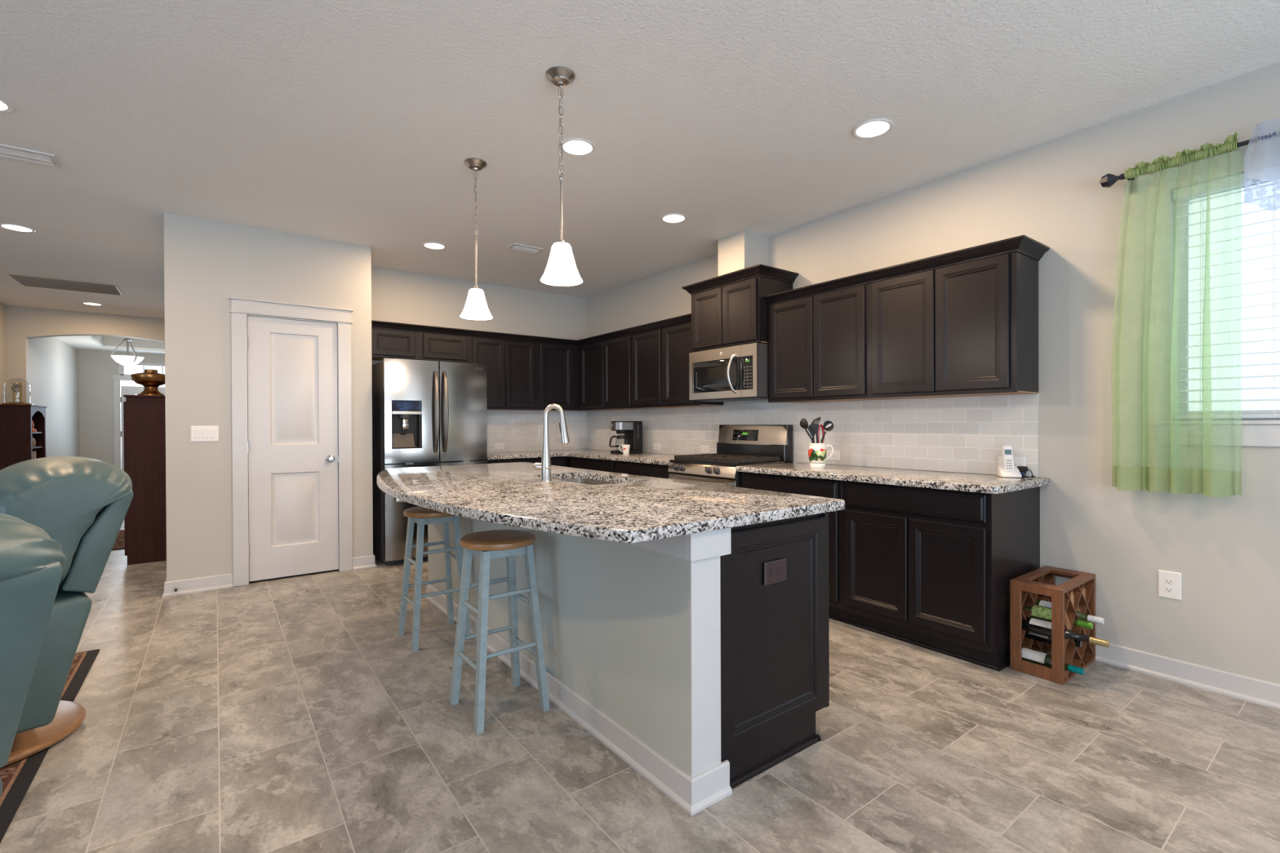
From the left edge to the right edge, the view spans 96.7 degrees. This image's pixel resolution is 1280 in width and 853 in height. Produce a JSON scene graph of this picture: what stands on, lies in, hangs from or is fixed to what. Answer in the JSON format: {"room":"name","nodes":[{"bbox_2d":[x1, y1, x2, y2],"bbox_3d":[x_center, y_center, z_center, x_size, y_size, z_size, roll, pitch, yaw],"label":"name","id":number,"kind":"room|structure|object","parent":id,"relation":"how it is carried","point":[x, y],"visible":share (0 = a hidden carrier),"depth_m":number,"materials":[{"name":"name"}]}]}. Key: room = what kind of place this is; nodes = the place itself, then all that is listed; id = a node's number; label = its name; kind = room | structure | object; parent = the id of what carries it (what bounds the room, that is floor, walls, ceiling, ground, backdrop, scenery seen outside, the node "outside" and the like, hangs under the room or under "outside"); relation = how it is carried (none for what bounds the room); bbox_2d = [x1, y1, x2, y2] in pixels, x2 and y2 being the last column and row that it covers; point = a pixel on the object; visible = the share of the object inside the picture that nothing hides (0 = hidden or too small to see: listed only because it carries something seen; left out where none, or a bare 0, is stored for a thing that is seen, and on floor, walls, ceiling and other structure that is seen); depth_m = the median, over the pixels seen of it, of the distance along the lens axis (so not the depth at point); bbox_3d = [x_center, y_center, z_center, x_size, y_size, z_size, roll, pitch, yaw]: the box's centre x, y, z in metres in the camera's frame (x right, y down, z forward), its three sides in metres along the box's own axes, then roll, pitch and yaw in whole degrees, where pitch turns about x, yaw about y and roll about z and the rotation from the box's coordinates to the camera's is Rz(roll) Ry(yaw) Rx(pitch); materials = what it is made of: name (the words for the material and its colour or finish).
{"room":"kitchen","nodes":[
{"label":"kitchen","id":0,"kind":"room"},
{"bbox_2d":[0,302,6,404],"bbox_3d":[-8.824,-0.139,5.059,3.900,2.735,2.660,0,0,-37],"label":"wall","id":1,"kind":"structure","parent":0,"point":[2,307],"depth_m":7.05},
{"bbox_2d":[29,337,79,457],"bbox_3d":[-9.058,-0.338,8.782,0.135,3.100,3.590,0,0,-37],"label":"wall","id":2,"kind":"structure","parent":0,"point":[54,383],"depth_m":8.75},
{"bbox_2d":[5,305,164,403],"bbox_3d":[-7.280,-0.158,7.769,1.814,2.735,0.160,0,0,-37],"label":"wall","id":3,"kind":"structure","parent":0,"point":[24,324],"depth_m":7.40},
{"bbox_2d":[54,335,164,354],"bbox_3d":[-8.061,-1.610,9.523,2.365,0.490,3.590,0,0,-37],"label":"ceiling","id":4,"kind":"structure","parent":0,"point":[88,343],"depth_m":9.79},
{"bbox_2d":[109,337,143,368],"bbox_3d":[-8.399,-1.365,9.328,0.423,0.815,0.410,0,0,-37],"label":"chandelier","id":5,"kind":"object","parent":4,"relation":"hanging from","point":[127,361],"visible":0.86,"depth_m":9.26,"materials":[{"name":"glass"}]},
{"bbox_2d":[90,335,164,349],"bbox_3d":[-7.971,-1.596,9.615,1.870,0.360,2.190,0,0,-37],"label":"trim","id":6,"kind":"structure","parent":4,"relation":"attached to","point":[104,340],"depth_m":10.13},
{"bbox_2d":[78,350,164,469],"bbox_3d":[-9.092,-0.347,10.902,2.345,3.100,0.150,0,0,-37],"label":"wall","id":7,"kind":"structure","parent":0,"point":[96,369],"depth_m":10.29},
{"bbox_2d":[112,374,164,471],"bbox_3d":[-9.182,0.129,10.763,1.140,2.150,0.077,0,0,-37],"label":"door","id":8,"kind":"structure","parent":7,"relation":"in","point":[119,391],"depth_m":10.45,"materials":[{"name":"clear glass"}]},
{"bbox_2d":[118,362,164,375],"bbox_3d":[-9.189,-1.061,10.761,0.980,0.270,0.078,0,0,-37],"label":"window","id":9,"kind":"structure","parent":7,"relation":"in","point":[121,368],"depth_m":10.64,"materials":[{"name":"clear glass"}]},
{"bbox_2d":[164,213,373,586],"bbox_3d":[-4.401,-0.164,6.566,1.364,2.735,5.210,0,0,-37],"label":"wall","id":10,"kind":"structure","parent":0,"point":[206,263],"depth_m":4.26,"materials":[{"name":"paint"}]},
{"bbox_2d":[162,573,232,596],"bbox_3d":[-3.632,1.159,4.707,0.408,0.100,1.354,0,0,-37],"label":"baseboard","id":11,"kind":"structure","parent":10,"relation":"attached to","point":[220,581],"depth_m":4.17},
{"bbox_2d":[191,426,218,441],"bbox_3d":[-3.208,0.054,4.200,0.164,0.116,0.010,0,0,-37],"label":"light switch","id":12,"kind":"object","parent":10,"relation":"attached to","point":[198,433],"visible":1,"depth_m":4.20,"materials":[{"name":"white plastic"}]},
{"bbox_2d":[227,296,353,586],"bbox_3d":[-2.772,0.114,4.571,0.856,2.184,0.177,0,0,-37],"label":"door","id":13,"kind":"structure","parent":10,"relation":"in","point":[291,464],"depth_m":4.53,"materials":[{"name":"white wood"}]},
{"bbox_2d":[352,554,376,569],"bbox_3d":[-2.429,1.153,4.961,0.184,0.100,0.324,0,0,-37],"label":"baseboard","id":14,"kind":"structure","parent":10,"relation":"attached to","point":[364,562],"depth_m":4.83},
{"bbox_2d":[371,266,586,466],"bbox_3d":[-1.696,-0.173,6.200,2.537,2.735,0.130,0,0,-37],"label":"wall","id":15,"kind":"structure","parent":0,"point":[397,296],"depth_m":6.02,"materials":[{"name":"paint"}]},
{"bbox_2d":[371,328,469,363],"bbox_3d":[-2.189,-0.774,5.544,0.965,0.277,0.330,0,0,-37],"label":"upper cabinet","id":16,"kind":"object","parent":15,"relation":"attached to","point":[385,343],"visible":0.75,"depth_m":5.42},
{"bbox_2d":[468,336,537,409],"bbox_3d":[-1.499,-0.548,6.059,0.755,0.740,0.330,0,0,-37],"label":"upper cabinet","id":17,"kind":"object","parent":15,"relation":"attached to","point":[512,378],"visible":0.84,"depth_m":5.94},
{"bbox_2d":[486,409,586,452],"bbox_3d":[-1.254,0.049,6.444,1.522,0.456,0.008,0,0,-37],"label":"tile backsplash","id":18,"kind":"structure","parent":15,"relation":"attached to","point":[519,430],"depth_m":6.45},
{"bbox_2d":[493,442,504,449],"bbox_3d":[-1.536,0.214,6.224,0.116,0.072,0.008,0,0,-37],"label":"outlet","id":19,"kind":"object","parent":18,"relation":"attached to","point":[500,446],"visible":1,"depth_m":6.22,"materials":[{"name":"white plastic"}]},
{"bbox_2d":[525,342,578,410],"bbox_3d":[-0.990,-0.552,6.438,0.515,0.740,0.330,0,0,-37],"label":"upper cabinet","id":20,"kind":"object","parent":15,"relation":"attached to","point":[557,365],"visible":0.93,"depth_m":6.31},
{"bbox_2d":[0,0,1279,318],"bbox_3d":[-3.060,-1.577,2.207,9.750,0.120,14.100,0,0,-37],"label":"ceiling","id":21,"kind":"structure","parent":0,"point":[357,122],"depth_m":2.75,"materials":[{"name":"paint"}]},
{"bbox_2d":[0,98,13,111],"bbox_3d":[-3.056,-1.514,2.646,0.196,0.007,0.196,0,0,-37],"label":"recessed light","id":22,"kind":"object","parent":21,"relation":"in","point":[5,106],"visible":1,"depth_m":2.70,"materials":[{"name":"white"}]},
{"bbox_2d":[0,222,35,232],"bbox_3d":[-4.759,-1.515,4.351,0.196,0.007,0.196,0,0,-37],"label":"recessed light","id":23,"kind":"object","parent":21,"relation":"in","point":[17,228],"visible":1,"depth_m":4.35,"materials":[{"name":"white"}]},
{"bbox_2d":[0,144,61,167],"bbox_3d":[-3.454,-1.509,3.160,0.320,0.021,0.170,0,0,-37],"label":"ceiling vent","id":24,"kind":"object","parent":21,"relation":"in","point":[6,151],"visible":1,"depth_m":3.17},
{"bbox_2d":[8,274,123,295],"bbox_3d":[-6.132,-1.512,6.128,0.800,0.021,0.500,0,0,-37],"label":"ceiling vent","id":25,"kind":"object","parent":21,"relation":"in","point":[27,281],"visible":1,"depth_m":6.08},
{"bbox_2d":[81,302,102,306],"bbox_3d":[-6.795,-1.520,7.069,0.196,0.007,0.196,0,0,-37],"label":"recessed light","id":26,"kind":"object","parent":21,"relation":"in","point":[84,303],"visible":1,"depth_m":7.07,"materials":[{"name":"white"}]},
{"bbox_2d":[422,242,446,249],"bbox_3d":[-1.744,-1.530,4.830,0.196,0.007,0.196,0,0,-37],"label":"recessed light","id":27,"kind":"object","parent":21,"relation":"in","point":[433,246],"visible":1,"depth_m":4.83,"materials":[{"name":"white"}]},
{"bbox_2d":[459,157,492,319],"bbox_3d":[-0.953,-1.083,3.309,0.185,0.894,0.185,0,0,-37],"label":"pendant light","id":28,"kind":"object","parent":21,"relation":"hanging from","point":[475,308],"visible":1,"depth_m":3.28,"materials":[{"name":"white"}]},
{"bbox_2d":[507,243,543,253],"bbox_3d":[-0.984,-1.527,4.902,0.270,0.021,0.130,0,0,-37],"label":"ceiling vent","id":29,"kind":"object","parent":21,"relation":"in","point":[515,246],"visible":1,"depth_m":4.88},
{"bbox_2d":[540,66,582,285],"bbox_3d":[-0.343,-1.082,2.481,0.185,0.894,0.185,0,0,-37],"label":"pendant light","id":30,"kind":"object","parent":21,"relation":"hanging from","point":[561,269],"visible":1,"depth_m":2.45,"materials":[{"name":"glass"}]},
{"bbox_2d":[560,137,595,155],"bbox_3d":[-0.342,-1.528,3.120,0.196,0.007,0.196,0,0,-37],"label":"recessed light","id":31,"kind":"object","parent":21,"relation":"in","point":[574,146],"visible":0.94,"depth_m":3.12,"materials":[{"name":"white plastic"}]},
{"bbox_2d":[660,213,687,223],"bbox_3d":[0.249,-1.535,4.207,0.196,0.007,0.196,0,0,-37],"label":"recessed light","id":32,"kind":"object","parent":21,"relation":"in","point":[673,218],"visible":1,"depth_m":4.20,"materials":[{"name":"white"}]},
{"bbox_2d":[852,118,893,138],"bbox_3d":[1.200,-1.533,2.938,0.196,0.007,0.196,0,0,-37],"label":"recessed light","id":33,"kind":"object","parent":21,"relation":"in","point":[873,128],"visible":1,"depth_m":2.93,"materials":[{"name":"white"}]},
{"bbox_2d":[0,520,1279,852],"bbox_3d":[-4.124,1.266,3.663,9.750,0.100,17.700,0,0,-37],"label":"floor","id":34,"kind":"structure","parent":0,"point":[293,714],"depth_m":2.08,"materials":[{"name":"tile"}]},
{"bbox_2d":[0,404,46,470],"bbox_3d":[-7.512,0.479,6.886,0.360,1.472,0.780,0,0,-37],"label":"bookcase","id":35,"kind":"object","parent":34,"relation":"on","point":[16,433],"visible":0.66,"depth_m":6.64,"materials":[{"name":"brown wood"}]},
{"bbox_2d":[1,377,33,404],"bbox_3d":[-7.460,-0.417,6.824,0.270,0.320,0.270,0,0,-37],"label":"clock","id":36,"kind":"object","parent":35,"relation":"on","point":[15,388],"visible":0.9,"depth_m":6.80,"materials":[{"name":"brown metal"}]},
{"bbox_2d":[0,648,99,843],"bbox_3d":[-2.665,1.219,0.401,2.790,0.011,4.625,0,0,-37],"label":"area rug","id":37,"kind":"object","parent":34,"relation":"on","point":[16,777],"visible":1,"depth_m":2.00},
{"bbox_2d":[0,513,66,796],"bbox_3d":[-1.561,0.668,0.761,0.988,1.077,0.844,0,0,3],"label":"recliner","id":38,"kind":"object","parent":37,"relation":"on","point":[32,563],"visible":1,"depth_m":1.02,"materials":[{"name":"teal leather"}]},
{"bbox_2d":[0,513,66,581],"bbox_3d":[-1.284,0.384,0.744,0.430,0.513,0.744,0,0,3],"label":"cushion","id":39,"kind":"object","parent":38,"relation":"on","point":[28,553],"depth_m":1.01,"materials":[{"name":"leather"}]},
{"bbox_2d":[0,456,133,766],"bbox_3d":[-2.550,0.666,2.090,0.844,1.077,0.988,0,0,39],"label":"recliner","id":40,"kind":"object","parent":37,"relation":"on","point":[82,504],"visible":0.76,"depth_m":2.10,"materials":[{"name":"teal leather"}]},
{"bbox_2d":[0,456,132,584],"bbox_3d":[-2.374,0.381,2.305,0.744,0.513,0.430,0,0,39],"label":"cushion","id":41,"kind":"object","parent":40,"relation":"on","point":[82,504],"depth_m":2.11,"materials":[{"name":"leather"}]},
{"bbox_2d":[111,529,124,550],"bbox_3d":[-5.990,1.208,5.789,1.300,0.011,1.360,0,0,-37],"label":"area rug","id":42,"kind":"object","parent":34,"relation":"on","point":[119,544],"visible":0.12,"depth_m":5.89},
{"bbox_2d":[123,395,166,564],"bbox_3d":[-4.627,0.466,5.414,0.334,1.487,0.920,0,0,-37],"label":"cabinet","id":43,"kind":"object","parent":34,"relation":"on","point":[144,415],"visible":0.77,"depth_m":5.05,"materials":[{"name":"brown wood"}]},
{"bbox_2d":[130,369,164,395],"bbox_3d":[-4.439,-0.396,5.172,0.278,0.238,0.278,0,0,-37],"label":"pedestal bowl","id":44,"kind":"object","parent":43,"relation":"on","point":[150,380],"visible":0.88,"depth_m":5.11,"materials":[{"name":"brown metal"}]},
{"bbox_2d":[371,358,487,565],"bbox_3d":[-1.991,0.308,5.359,0.904,1.782,0.828,0,0,-37],"label":"refrigerator","id":45,"kind":"object","parent":34,"relation":"on","point":[425,413],"visible":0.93,"depth_m":5.01,"materials":[{"name":"grey metal"}]},
{"bbox_2d":[397,506,471,652],"bbox_3d":[-1.185,0.837,3.271,0.319,0.737,0.330,0,0,-37],"label":"bar stool","id":46,"kind":"object","parent":34,"relation":"on","point":[422,516],"visible":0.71,"depth_m":3.23,"materials":[{"name":"blue wood"}]},
{"bbox_2d":[449,529,550,734],"bbox_3d":[-0.611,0.839,2.459,0.319,0.737,0.330,0,0,-37],"label":"bar stool","id":47,"kind":"object","parent":34,"relation":"on","point":[487,545],"visible":1,"depth_m":2.42,"materials":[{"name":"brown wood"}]},
{"bbox_2d":[483,456,566,466],"bbox_3d":[-1.313,0.757,6.012,0.900,0.874,0.626,0,0,-37],"label":"base cabinet","id":48,"kind":"object","parent":34,"relation":"on","point":[557,461],"visible":0.12,"depth_m":5.80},
{"bbox_2d":[487,448,679,465],"bbox_3d":[-0.556,0.298,5.517,1.529,0.038,2.327,0,0,-37],"label":"countertop","id":49,"kind":"structure","parent":48,"relation":"on","point":[645,458],"depth_m":5.63,"materials":[{"name":"stone"}]},
{"bbox_2d":[618,444,630,454],"bbox_3d":[-0.145,0.229,5.631,0.102,0.095,0.088,0,0,-37],"label":"coffee cup","id":50,"kind":"object","parent":49,"relation":"on","point":[625,448],"visible":1,"depth_m":5.61,"materials":[{"name":"ceramic"}]},
{"bbox_2d":[609,421,642,454],"bbox_3d":[-0.154,0.111,5.791,0.330,0.330,0.182,0,0,-37],"label":"coffee maker","id":51,"kind":"object","parent":49,"relation":"on","point":[633,430],"visible":0.86,"depth_m":5.76,"materials":[{"name":"black plastic"}]},
{"bbox_2d":[608,435,627,449],"bbox_3d":[-0.201,0.160,5.756,0.183,0.148,0.139,0,0,-37],"label":"carafe","id":52,"kind":"object","parent":51,"relation":"on","point":[619,437],"visible":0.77,"depth_m":5.75,"materials":[{"name":"clear glass"}]},
{"bbox_2d":[569,457,615,472],"bbox_3d":[-0.249,0.753,5.862,0.626,0.874,0.865,0,0,-37],"label":"base cabinet","id":53,"kind":"object","parent":34,"relation":"on","point":[605,465],"visible":0.09,"depth_m":5.62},
{"bbox_2d":[425,512,829,816],"bbox_3d":[-0.371,0.765,3.116,0.771,0.876,2.802,0,0,-37],"label":"kitchen island","id":54,"kind":"object","parent":34,"relation":"on","point":[676,654],"visible":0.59,"depth_m":2.05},
{"bbox_2d":[377,462,844,543],"bbox_3d":[-0.588,0.309,3.014,1.328,0.038,2.924,0,0,-37],"label":"island countertop","id":55,"kind":"structure","parent":54,"relation":"on","point":[636,508],"depth_m":2.23,"materials":[{"name":"stone"}]},
{"bbox_2d":[533,404,569,480],"bbox_3d":[-0.476,0.084,3.053,0.198,0.412,0.063,0,0,3],"label":"faucet","id":56,"kind":"object","parent":55,"relation":"on","point":[544,466],"visible":1,"depth_m":3.04,"materials":[{"name":"silver metal"}]},
{"bbox_2d":[559,478,617,484],"bbox_3d":[-0.298,0.423,3.205,0.392,0.192,0.729,0,0,-37],"label":"sink","id":57,"kind":"object","parent":55,"relation":"in","point":[584,481],"visible":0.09,"depth_m":3.54,"materials":[{"name":"metal"}]},
{"bbox_2d":[764,558,786,586],"bbox_3d":[0.489,0.523,2.047,0.120,0.082,0.008,0,0,-37],"label":"outlet","id":58,"kind":"object","parent":54,"relation":"attached to","point":[775,571],"visible":1,"depth_m":2.04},
{"bbox_2d":[615,461,671,479],"bbox_3d":[0.256,0.754,5.185,0.626,0.874,0.823,0,0,-37],"label":"base cabinet","id":59,"kind":"object","parent":34,"relation":"on","point":[660,471],"visible":0.08,"depth_m":4.97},
{"bbox_2d":[667,424,792,487],"bbox_3d":[0.691,0.590,4.522,0.694,1.205,0.754,0,0,-37],"label":"gas range","id":60,"kind":"object","parent":34,"relation":"on","point":[738,445],"visible":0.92,"depth_m":4.46,"materials":[{"name":"silver metal"}]},
{"bbox_2d":[669,459,784,466],"bbox_3d":[0.676,0.279,4.511,0.528,0.017,0.754,0,0,-37],"label":"cooktop","id":61,"kind":"object","parent":60,"relation":"in","point":[688,463],"depth_m":4.29,"materials":[{"name":"black ceramic"}]},
{"bbox_2d":[740,471,848,623],"bbox_3d":[1.201,0.756,3.917,0.626,0.874,0.820,0,0,-37],"label":"base cabinet","id":62,"kind":"object","parent":34,"relation":"on","point":[827,488],"visible":0.2,"depth_m":3.48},
{"bbox_2d":[841,480,1039,671],"bbox_3d":[1.695,0.757,3.254,0.626,0.874,0.834,0,0,-37],"label":"base cabinet","id":63,"kind":"object","parent":34,"relation":"on","point":[927,568],"visible":0.86,"depth_m":2.98,"materials":[{"name":"wood"}]},
{"bbox_2d":[735,462,1049,493],"bbox_3d":[1.447,0.299,3.559,0.658,0.038,1.687,0,0,-37],"label":"countertop","id":64,"kind":"structure","parent":63,"relation":"on","point":[952,481],"depth_m":3.25,"materials":[{"name":"stone"}]},
{"bbox_2d":[808,442,833,468],"bbox_3d":[1.212,0.195,3.849,0.149,0.168,0.129,0,0,-37],"label":"mug","id":65,"kind":"object","parent":64,"relation":"on","point":[817,452],"visible":1,"depth_m":3.80,"materials":[{"name":"ceramic"}]},
{"bbox_2d":[800,417,813,443],"bbox_3d":[1.134,0.085,3.834,0.113,0.282,0.066,0,0,19],"label":"ladle","id":66,"kind":"object","parent":65,"relation":"in","point":[803,423],"visible":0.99,"depth_m":3.83,"materials":[{"name":"black plastic"}]},
{"bbox_2d":[800,417,808,428],"bbox_3d":[1.102,-0.020,3.840,0.043,0.071,0.074,0,0,-15],"label":"bowl","id":67,"kind":"object","parent":66,"relation":"on","point":[803,423],"depth_m":3.82,"materials":[{"name":"black plastic"}]},
{"bbox_2d":[809,416,820,443],"bbox_3d":[1.187,0.079,3.852,0.072,0.291,0.013,0,0,-6],"label":"slotted turner","id":68,"kind":"object","parent":65,"relation":"in","point":[815,424],"visible":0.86,"depth_m":3.85,"materials":[{"name":"black plastic"}]},
{"bbox_2d":[817,424,824,443],"bbox_3d":[1.229,0.102,3.873,0.051,0.236,0.016,0,0,0],"label":"tongs","id":69,"kind":"object","parent":65,"relation":"in","point":[820,425],"visible":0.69,"depth_m":3.87,"materials":[{"name":"red plastic"}]},
{"bbox_2d":[820,420,833,443],"bbox_3d":[1.248,0.093,3.826,0.106,0.265,0.015,0,0,4],"label":"slotted spoon","id":70,"kind":"object","parent":65,"relation":"in","point":[828,425],"visible":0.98,"depth_m":3.82,"materials":[{"name":"black plastic"}]},
{"bbox_2d":[822,420,833,431],"bbox_3d":[1.264,-0.004,3.825,0.072,0.071,0.015,0,0,0],"label":"bowl","id":71,"kind":"object","parent":70,"relation":"on","point":[828,425],"depth_m":3.82,"materials":[{"name":"black plastic"}]},
{"bbox_2d":[996,466,1022,477],"bbox_3d":[2.047,0.250,3.161,0.096,0.059,0.101,0,0,15],"label":"cradle","id":72,"kind":"object","parent":64,"relation":"on","point":[1001,472],"visible":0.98,"depth_m":3.13,"materials":[{"name":"white plastic"}]},
{"bbox_2d":[1001,445,1013,470],"bbox_3d":[2.050,0.185,3.173,0.048,0.155,0.061,0,0,15],"label":"cordless phone","id":73,"kind":"object","parent":72,"relation":"in","point":[1006,451],"visible":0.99,"depth_m":3.17,"materials":[{"name":"white plastic"}]},
{"bbox_2d":[1017,466,1035,477],"bbox_3d":[2.114,0.249,3.125,0.055,0.057,0.111,0,0,7],"label":"power adapter","id":74,"kind":"object","parent":64,"relation":"on","point":[1021,468],"visible":0.98,"depth_m":3.13,"materials":[{"name":"black plastic"}]},
{"bbox_2d":[1009,565,1095,684],"bbox_3d":[2.075,0.974,2.858,0.464,0.440,0.220,0,0,-37],"label":"wine rack","id":75,"kind":"object","parent":34,"relation":"on","point":[1078,593],"visible":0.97,"depth_m":2.78,"materials":[{"name":"brown wood"}]},
{"bbox_2d":[1022,646,1084,675],"bbox_3d":[1.980,1.142,2.763,0.075,0.075,0.280,0,0,-37],"label":"wine bottle","id":76,"kind":"object","parent":75,"relation":"in","point":[1031,655],"visible":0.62,"depth_m":2.76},
{"bbox_2d":[1024,631,1082,647],"bbox_3d":[2.045,1.045,2.826,0.075,0.074,0.235,0,0,-37],"label":"wine bottle","id":77,"kind":"object","parent":75,"relation":"in","point":[1028,635],"visible":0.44,"depth_m":2.83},
{"bbox_2d":[1024,604,1093,629],"bbox_3d":[2.055,0.942,2.801,0.075,0.075,0.272,0,0,-37],"label":"wine bottle","id":78,"kind":"object","parent":75,"relation":"in","point":[1038,612],"visible":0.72,"depth_m":2.82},
{"bbox_2d":[1022,616,1110,647],"bbox_3d":[2.014,0.983,2.709,0.072,0.073,0.345,0,0,-37],"label":"wine bottle","id":79,"kind":"object","parent":75,"relation":"in","point":[1033,625],"visible":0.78,"depth_m":2.73,"materials":[{"name":"glass"}]},
{"bbox_2d":[1035,599,1104,624],"bbox_3d":[2.131,0.932,2.843,0.074,0.074,0.290,0,0,-37],"label":"wine bottle","id":80,"kind":"object","parent":75,"relation":"in","point":[1082,616],"visible":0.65,"depth_m":2.78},
{"bbox_2d":[717,229,768,275],"bbox_3d":[0.844,-1.363,4.667,0.282,0.361,0.293,0,0,-37],"label":"wall","id":81,"kind":"structure","parent":0,"point":[743,249],"depth_m":4.56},
{"bbox_2d":[586,62,1279,684],"bbox_3d":[2.175,-0.175,3.242,0.135,2.735,9.500,0,0,-37],"label":"wall","id":82,"kind":"structure","parent":0,"point":[1106,273],"depth_m":2.86,"materials":[{"name":"paint"}]},
{"bbox_2d":[578,346,587,410],"bbox_3d":[-0.666,-0.556,6.688,0.296,0.736,0.317,0,0,-37],"label":"cabinet filler","id":83,"kind":"object","parent":82,"relation":"attached to","point":[579,346],"visible":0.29,"depth_m":6.47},
{"bbox_2d":[579,334,647,410],"bbox_3d":[-0.270,-0.553,6.141,0.315,0.740,1.028,0,0,-37],"label":"upper cabinet","id":84,"kind":"object","parent":82,"relation":"attached to","point":[606,367],"visible":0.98,"depth_m":5.99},
{"bbox_2d":[371,313,691,346],"bbox_3d":[-0.992,-0.932,5.001,2.238,0.061,2.008,0,0,-37],"label":"crown molding","id":85,"kind":"structure","parent":84,"relation":"attached to","point":[686,318],"depth_m":5.63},
{"bbox_2d":[632,328,684,408],"bbox_3d":[0.180,-0.552,5.537,0.315,0.740,0.480,0,0,-37],"label":"upper cabinet","id":86,"kind":"object","parent":82,"relation":"attached to","point":[647,347],"visible":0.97,"depth_m":5.43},
{"bbox_2d":[662,322,723,407],"bbox_3d":[0.471,-0.552,5.147,0.315,0.740,0.492,0,0,-37],"label":"upper cabinet","id":87,"kind":"object","parent":82,"relation":"attached to","point":[677,340],"visible":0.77,"depth_m":5.08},
{"bbox_2d":[681,263,798,352],"bbox_3d":[0.790,-0.903,4.607,0.444,0.555,0.862,0,0,-37],"label":"upper cabinet","id":88,"kind":"object","parent":82,"relation":"attached to","point":[730,309],"visible":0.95,"depth_m":4.40,"materials":[{"name":"wood"}]},
{"bbox_2d":[688,342,768,401],"bbox_3d":[0.772,-0.416,4.593,0.472,0.408,0.744,0,0,-37],"label":"microwave","id":89,"kind":"object","parent":88,"relation":"attached to","point":[739,372],"visible":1,"depth_m":4.40,"materials":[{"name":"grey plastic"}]},
{"bbox_2d":[586,394,1038,477],"bbox_3d":[0.771,0.050,5.008,0.008,0.560,4.715,0,0,-37],"label":"tile backsplash","id":90,"kind":"structure","parent":82,"relation":"attached to","point":[958,434],"depth_m":3.85,"materials":[{"name":"tile"}]},
{"bbox_2d":[700,445,709,453],"bbox_3d":[0.593,0.210,5.235,0.008,0.072,0.116,0,0,-37],"label":"outlet","id":91,"kind":"object","parent":90,"relation":"attached to","point":[704,449],"visible":1,"depth_m":5.23,"materials":[{"name":"white plastic"}]},
{"bbox_2d":[826,450,839,461],"bbox_3d":[1.401,0.212,4.151,0.008,0.072,0.116,0,0,-37],"label":"outlet","id":92,"kind":"object","parent":90,"relation":"attached to","point":[836,455],"visible":0.72,"depth_m":4.13,"materials":[{"name":"white plastic"}]},
{"bbox_2d":[998,456,1025,466],"bbox_3d":[2.097,0.217,3.217,0.008,0.090,0.136,0,0,-37],"label":"outlet","id":93,"kind":"object","parent":90,"relation":"attached to","point":[1018,461],"visible":0.27,"depth_m":3.19,"materials":[{"name":"white plastic"}]},
{"bbox_2d":[768,283,893,402],"bbox_3d":[1.315,-0.550,4.015,0.315,0.740,0.824,0,0,-37],"label":"upper cabinet","id":94,"kind":"object","parent":82,"relation":"attached to","point":[819,344],"visible":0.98,"depth_m":3.88,"materials":[{"name":"wood"}]},
{"bbox_2d":[869,251,1038,399],"bbox_3d":[1.808,-0.549,3.353,0.315,0.740,0.826,0,0,-37],"label":"upper cabinet","id":95,"kind":"object","parent":82,"relation":"attached to","point":[971,328],"visible":1,"depth_m":3.17,"materials":[{"name":"wood"}]},
{"bbox_2d":[763,235,1049,305],"bbox_3d":[1.562,-0.936,3.651,0.348,0.061,1.702,0,0,-37],"label":"crown molding","id":96,"kind":"structure","parent":95,"relation":"attached to","point":[1023,244],"depth_m":3.30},
{"bbox_2d":[1042,642,1279,709],"bbox_3d":[3.524,1.146,1.313,0.024,0.100,4.490,0,0,-37],"label":"baseboard","id":97,"kind":"structure","parent":82,"relation":"attached to","point":[1265,693],"depth_m":2.62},
{"bbox_2d":[1158,569,1181,600],"bbox_3d":[2.502,0.749,2.692,0.008,0.128,0.082,0,0,-37],"label":"outlet","id":98,"kind":"object","parent":82,"relation":"attached to","point":[1169,582],"visible":1,"depth_m":2.69,"materials":[{"name":"white plastic"}]},
{"bbox_2d":[1165,577,1173,584],"bbox_3d":[2.500,0.730,2.691,0.003,0.028,0.028,0,0,-37],"label":"receptacle","id":99,"kind":"object","parent":98,"relation":"attached to","point":[1169,580],"depth_m":2.69,"materials":[{"name":"white plastic"}]},
{"bbox_2d":[1100,139,1249,193],"bbox_3d":[2.850,-1.190,2.113,0.121,0.096,1.821,0,0,-37],"label":"curtain rod","id":100,"kind":"object","parent":82,"relation":"attached to","point":[1107,180],"visible":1,"depth_m":2.78,"materials":[{"name":"metal"}]},
{"bbox_2d":[1111,131,1241,497],"bbox_3d":[2.444,-0.481,2.620,0.095,1.576,0.444,0,0,-33],"label":"sheer curtain","id":101,"kind":"object","parent":100,"relation":"hanging from","point":[1208,482],"visible":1,"depth_m":2.58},
{"bbox_2d":[1244,117,1279,210],"bbox_3d":[2.805,-1.079,2.087,0.040,0.377,0.820,0,0,-37],"label":"valance","id":102,"kind":"object","parent":100,"relation":"hanging from","point":[1262,156],"visible":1,"depth_m":2.36,"materials":[{"name":"fabric"}]},
{"bbox_2d":[1155,179,1279,446],"bbox_3d":[2.923,-0.515,2.203,0.153,1.202,1.380,0,0,-37],"label":"window","id":103,"kind":"structure","parent":82,"relation":"in","point":[1243,432],"depth_m":2.67,"materials":[{"name":"clear glass"}]},
{"bbox_2d":[1173,173,1279,418],"bbox_3d":[2.917,-0.575,2.198,0.058,1.078,1.268,0,0,-37],"label":"window blind","id":104,"kind":"object","parent":103,"relation":"attached to","point":[1237,180],"visible":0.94,"depth_m":2.57,"materials":[{"name":"white plastic"}]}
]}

